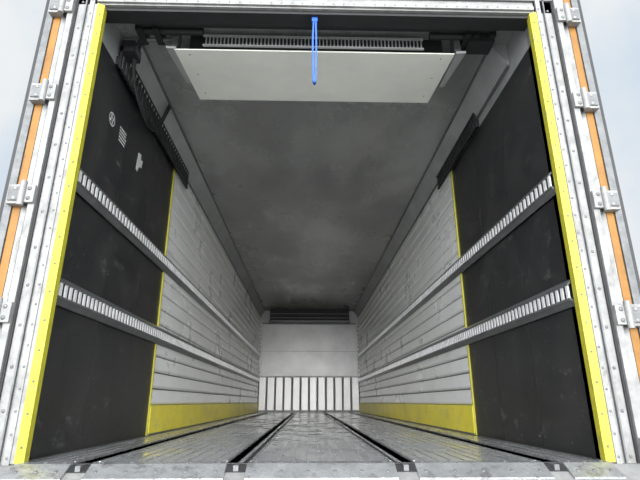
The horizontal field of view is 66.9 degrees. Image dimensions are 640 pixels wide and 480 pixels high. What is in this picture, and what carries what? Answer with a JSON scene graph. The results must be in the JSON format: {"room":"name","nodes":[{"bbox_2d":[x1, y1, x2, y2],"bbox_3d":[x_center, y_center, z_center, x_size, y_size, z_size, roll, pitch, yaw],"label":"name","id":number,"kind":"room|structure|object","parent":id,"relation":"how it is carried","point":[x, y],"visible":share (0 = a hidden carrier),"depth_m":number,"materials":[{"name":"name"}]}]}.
{"room":"loading area","nodes":[
{"label":"loading area","id":0,"kind":"room"},
{"bbox_2d":[29,22,260,461],"bbox_3d":[-1.402,1.355,7.210,0.077,2.560,10.160,0,-19,-1],"label":"wall","id":1,"kind":"structure","parent":0,"point":[96,383],"depth_m":3.24,"materials":[{"name":"black plastic"}]},
{"bbox_2d":[0,2,66,334],"bbox_3d":[-1.474,-0.055,2.933,0.105,2.680,1.240,0,-19,-1],"label":"door","id":2,"kind":"structure","parent":1,"relation":"in","point":[17,165],"depth_m":2.42,"materials":[{"name":"white metal"}]},
{"bbox_2d":[0,0,49,220],"bbox_3d":[-1.526,-0.242,2.376,0.028,2.680,0.052,0,-19,-1],"label":"door gasket","id":3,"kind":"structure","parent":2,"relation":"attached to","point":[47,3],"depth_m":2.49,"materials":[{"name":"rubber"}]},
{"bbox_2d":[0,18,60,296],"bbox_3d":[-1.455,-0.247,2.358,0.037,2.680,0.012,0,-19,-1],"label":"strip","id":4,"kind":"object","parent":2,"relation":"attached to","point":[9,242],"visible":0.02,"depth_m":2.41,"materials":[{"name":"paint"}]},
{"bbox_2d":[0,0,74,322],"bbox_3d":[-1.420,-0.220,2.308,0.130,2.379,0.068,0,-19,-1],"label":"hinges","id":5,"kind":"object","parent":1,"relation":"attached to","point":[22,193],"visible":1,"depth_m":2.44,"materials":[{"name":"metal"}]},
{"bbox_2d":[9,3,106,463],"bbox_3d":[-1.228,-0.200,2.344,0.051,2.340,0.051,0,-19,-1],"label":"trim","id":6,"kind":"structure","parent":1,"relation":"attached to","point":[21,448],"depth_m":2.25,"materials":[{"name":"paint"}]},
{"bbox_2d":[109,112,114,126],"bbox_3d":[-1.255,-0.729,2.921,0.002,0.088,0.088,0,-19,-1],"label":"decal","id":7,"kind":"object","parent":1,"relation":"attached to","point":[111,117],"visible":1,"depth_m":2.92,"materials":[{"name":"grey"}]},
{"bbox_2d":[119,126,125,146],"bbox_3d":[-1.260,-0.655,3.091,0.002,0.098,0.108,0,-19,-1],"label":"decal","id":8,"kind":"object","parent":1,"relation":"attached to","point":[120,126],"visible":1,"depth_m":3.08,"materials":[{"name":"grey"}]},
{"bbox_2d":[136,153,142,170],"bbox_3d":[-1.268,-0.537,3.400,0.002,0.150,0.110,0,-19,-1],"label":"sticker","id":9,"kind":"object","parent":1,"relation":"attached to","point":[139,162],"visible":1,"depth_m":3.40,"materials":[{"name":"grey paper"}]},
{"bbox_2d":[115,40,188,188],"bbox_3d":[-1.224,-0.867,3.823,0.104,0.215,1.760,0,-19,-1],"label":"cable tray","id":10,"kind":"object","parent":1,"relation":"attached to","point":[129,50],"visible":0.87,"depth_m":3.42,"materials":[{"name":"black metal"}]},
{"bbox_2d":[132,40,170,131],"bbox_3d":[-1.178,-0.981,3.344,0.073,0.351,0.748,0,-19,-1],"label":"cable bundle","id":11,"kind":"object","parent":10,"relation":"attached to","point":[147,121],"visible":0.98,"depth_m":3.27,"materials":[{"name":"black rubber"}]},
{"bbox_2d":[56,277,259,382],"bbox_3d":[-1.352,1.820,7.008,0.038,0.132,10.050,0,-19,-1],"label":"rail","id":12,"kind":"object","parent":1,"relation":"attached to","point":[71,297],"visible":1,"depth_m":3.12,"materials":[{"name":"silver metal"}]},
{"bbox_2d":[145,169,174,435],"bbox_3d":[-1.288,0.404,3.927,0.022,2.200,0.016,0,-19,-1],"label":"trim","id":13,"kind":"structure","parent":1,"relation":"attached to","point":[158,321],"depth_m":3.88,"materials":[{"name":"yellow paint"}]},
{"bbox_2d":[76,168,259,357],"bbox_3d":[-1.352,1.270,7.192,0.038,0.132,10.050,0,-19,-1],"label":"rail","id":14,"kind":"object","parent":1,"relation":"attached to","point":[87,189],"visible":1,"depth_m":3.34,"materials":[{"name":"silver metal"}]},
{"bbox_2d":[123,38,264,316],"bbox_3d":[-1.323,0.338,7.684,0.112,0.170,9.750,0,-19,-1],"label":"trim","id":15,"kind":"structure","parent":1,"relation":"attached to","point":[197,182],"depth_m":4.76,"materials":[{"name":"metal"}]},
{"bbox_2d":[147,403,257,435],"bbox_3d":[-1.392,2.682,7.603,0.033,0.212,8.412,0,-19,-1],"label":"baseboard","id":16,"kind":"structure","parent":1,"relation":"attached to","point":[162,418],"depth_m":4.88,"materials":[{"name":"yellow paint"}]},
{"bbox_2d":[257,311,359,413],"bbox_3d":[-0.267,2.944,11.960,2.600,2.560,0.202,0,-19,-1],"label":"wall","id":17,"kind":"structure","parent":0,"point":[304,368],"depth_m":11.88,"materials":[{"name":"metal"}]},
{"bbox_2d":[269,308,349,323],"bbox_3d":[-0.262,1.907,12.118,2.000,0.328,0.360,0,-19,-1],"label":"air vent","id":18,"kind":"object","parent":17,"relation":"in","point":[277,315],"visible":1,"depth_m":11.98,"materials":[{"name":"black metal"}]},
{"bbox_2d":[32,412,592,463],"bbox_3d":[-0.140,2.598,6.806,2.600,0.145,10.200,0,-19,-1],"label":"floor","id":19,"kind":"structure","parent":0,"point":[263,436],"depth_m":2.80,"materials":[{"name":"metal"}]},
{"bbox_2d":[116,24,513,310],"bbox_3d":[-0.141,0.191,7.633,2.600,0.084,10.160,0,-19,-1],"label":"ceiling","id":20,"kind":"structure","parent":0,"point":[310,196],"depth_m":4.82,"materials":[{"name":"metal"}]},
{"bbox_2d":[135,24,495,102],"bbox_3d":[-0.023,-1.173,3.187,2.200,0.158,0.660,0,-19,-1],"label":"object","id":21,"kind":"object","parent":20,"relation":"attached to","point":[218,67],"visible":0.94,"depth_m":3.09,"materials":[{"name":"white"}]},
{"bbox_2d":[358,31,600,459],"bbox_3d":[1.120,1.375,7.270,0.077,2.560,10.160,0,-19,-1],"label":"wall","id":22,"kind":"structure","parent":0,"point":[529,387],"depth_m":3.30,"materials":[{"name":"black plastic"}]},
{"bbox_2d":[0,460,639,479],"bbox_3d":[-0.010,1.003,1.917,2.760,0.228,0.188,0,-19,-1],"label":"sill","id":23,"kind":"structure","parent":22,"relation":"attached to","point":[499,469],"depth_m":1.92,"materials":[{"name":"metal"}]},
{"bbox_2d":[0,0,639,465],"bbox_3d":[-0.012,-0.216,2.421,2.750,2.820,0.145,0,-19,-1],"label":"door frame","id":24,"kind":"structure","parent":22,"relation":"attached to","point":[16,337],"depth_m":2.48,"materials":[{"name":"metal"}]},
{"bbox_2d":[312,17,317,84],"bbox_3d":[-0.031,-1.062,2.712,0.032,0.440,0.030,0,-19,-1],"label":"strap","id":25,"kind":"object","parent":24,"relation":"hanging from","point":[314,19],"visible":1,"depth_m":2.70,"materials":[{"name":"blue fabric"}]},
{"bbox_2d":[359,403,474,434],"bbox_3d":[1.070,2.702,7.662,0.033,0.212,8.412,0,-19,-1],"label":"baseboard","id":26,"kind":"structure","parent":22,"relation":"attached to","point":[458,418],"depth_m":4.95,"materials":[{"name":"yellow paint"}]},
{"bbox_2d":[353,44,509,317],"bbox_3d":[1.035,0.356,7.740,0.112,0.170,9.750,0,-19,-1],"label":"trim","id":27,"kind":"structure","parent":22,"relation":"attached to","point":[493,66],"depth_m":4.28,"materials":[{"name":"metal"}]},
{"bbox_2d":[358,171,555,357],"bbox_3d":[1.073,1.289,7.250,0.038,0.132,10.050,0,-19,-1],"label":"rail","id":28,"kind":"object","parent":22,"relation":"attached to","point":[544,191],"visible":1,"depth_m":3.40,"materials":[{"name":"silver metal"}]},
{"bbox_2d":[436,113,478,188],"bbox_3d":[1.166,-0.728,4.177,0.038,0.135,1.100,0,-19,-1],"label":"cable tray","id":29,"kind":"object","parent":22,"relation":"attached to","point":[469,129],"visible":1,"depth_m":4.04,"materials":[{"name":"black metal"}]},
{"bbox_2d":[450,171,476,434],"bbox_3d":[1.179,0.424,3.987,0.022,2.200,0.016,0,-19,-1],"label":"trim","id":30,"kind":"structure","parent":22,"relation":"attached to","point":[468,353],"depth_m":3.94,"materials":[{"name":"yellow paint"}]},
{"bbox_2d":[358,279,574,382],"bbox_3d":[1.073,1.839,7.066,0.038,0.132,10.050,0,-19,-1],"label":"rail","id":31,"kind":"object","parent":22,"relation":"attached to","point":[558,298],"visible":1,"depth_m":3.17,"materials":[{"name":"silver metal"}]},
{"bbox_2d":[527,12,615,461],"bbox_3d":[1.213,-0.180,2.402,0.037,2.340,0.051,0,-19,-1],"label":"trim","id":32,"kind":"structure","parent":22,"relation":"attached to","point":[603,431],"depth_m":2.31,"materials":[{"name":"paint"}]},
{"bbox_2d":[555,3,639,444],"bbox_3d":[1.399,-0.197,2.375,0.130,2.379,0.068,0,-19,-1],"label":"hinges","id":33,"kind":"object","parent":22,"relation":"attached to","point":[627,314],"visible":1,"depth_m":2.37,"materials":[{"name":"metal"}]},
{"bbox_2d":[559,0,639,409],"bbox_3d":[1.420,-0.032,3.002,0.105,2.680,1.240,0,-19,-1],"label":"door","id":34,"kind":"structure","parent":22,"relation":"in","point":[625,249],"depth_m":2.44,"materials":[{"name":"white metal"}]},
{"bbox_2d":[563,0,639,381],"bbox_3d":[1.431,-0.224,2.428,0.037,2.680,0.012,0,-19,-1],"label":"strip","id":35,"kind":"object","parent":34,"relation":"attached to","point":[634,335],"visible":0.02,"depth_m":2.41,"materials":[{"name":"paint"}]},
{"bbox_2d":[577,0,639,293],"bbox_3d":[1.501,-0.217,2.448,0.028,2.680,0.052,0,-19,-1],"label":"door gasket","id":36,"kind":"structure","parent":34,"relation":"attached to","point":[578,1],"depth_m":2.50,"materials":[{"name":"rubber"}]}
]}

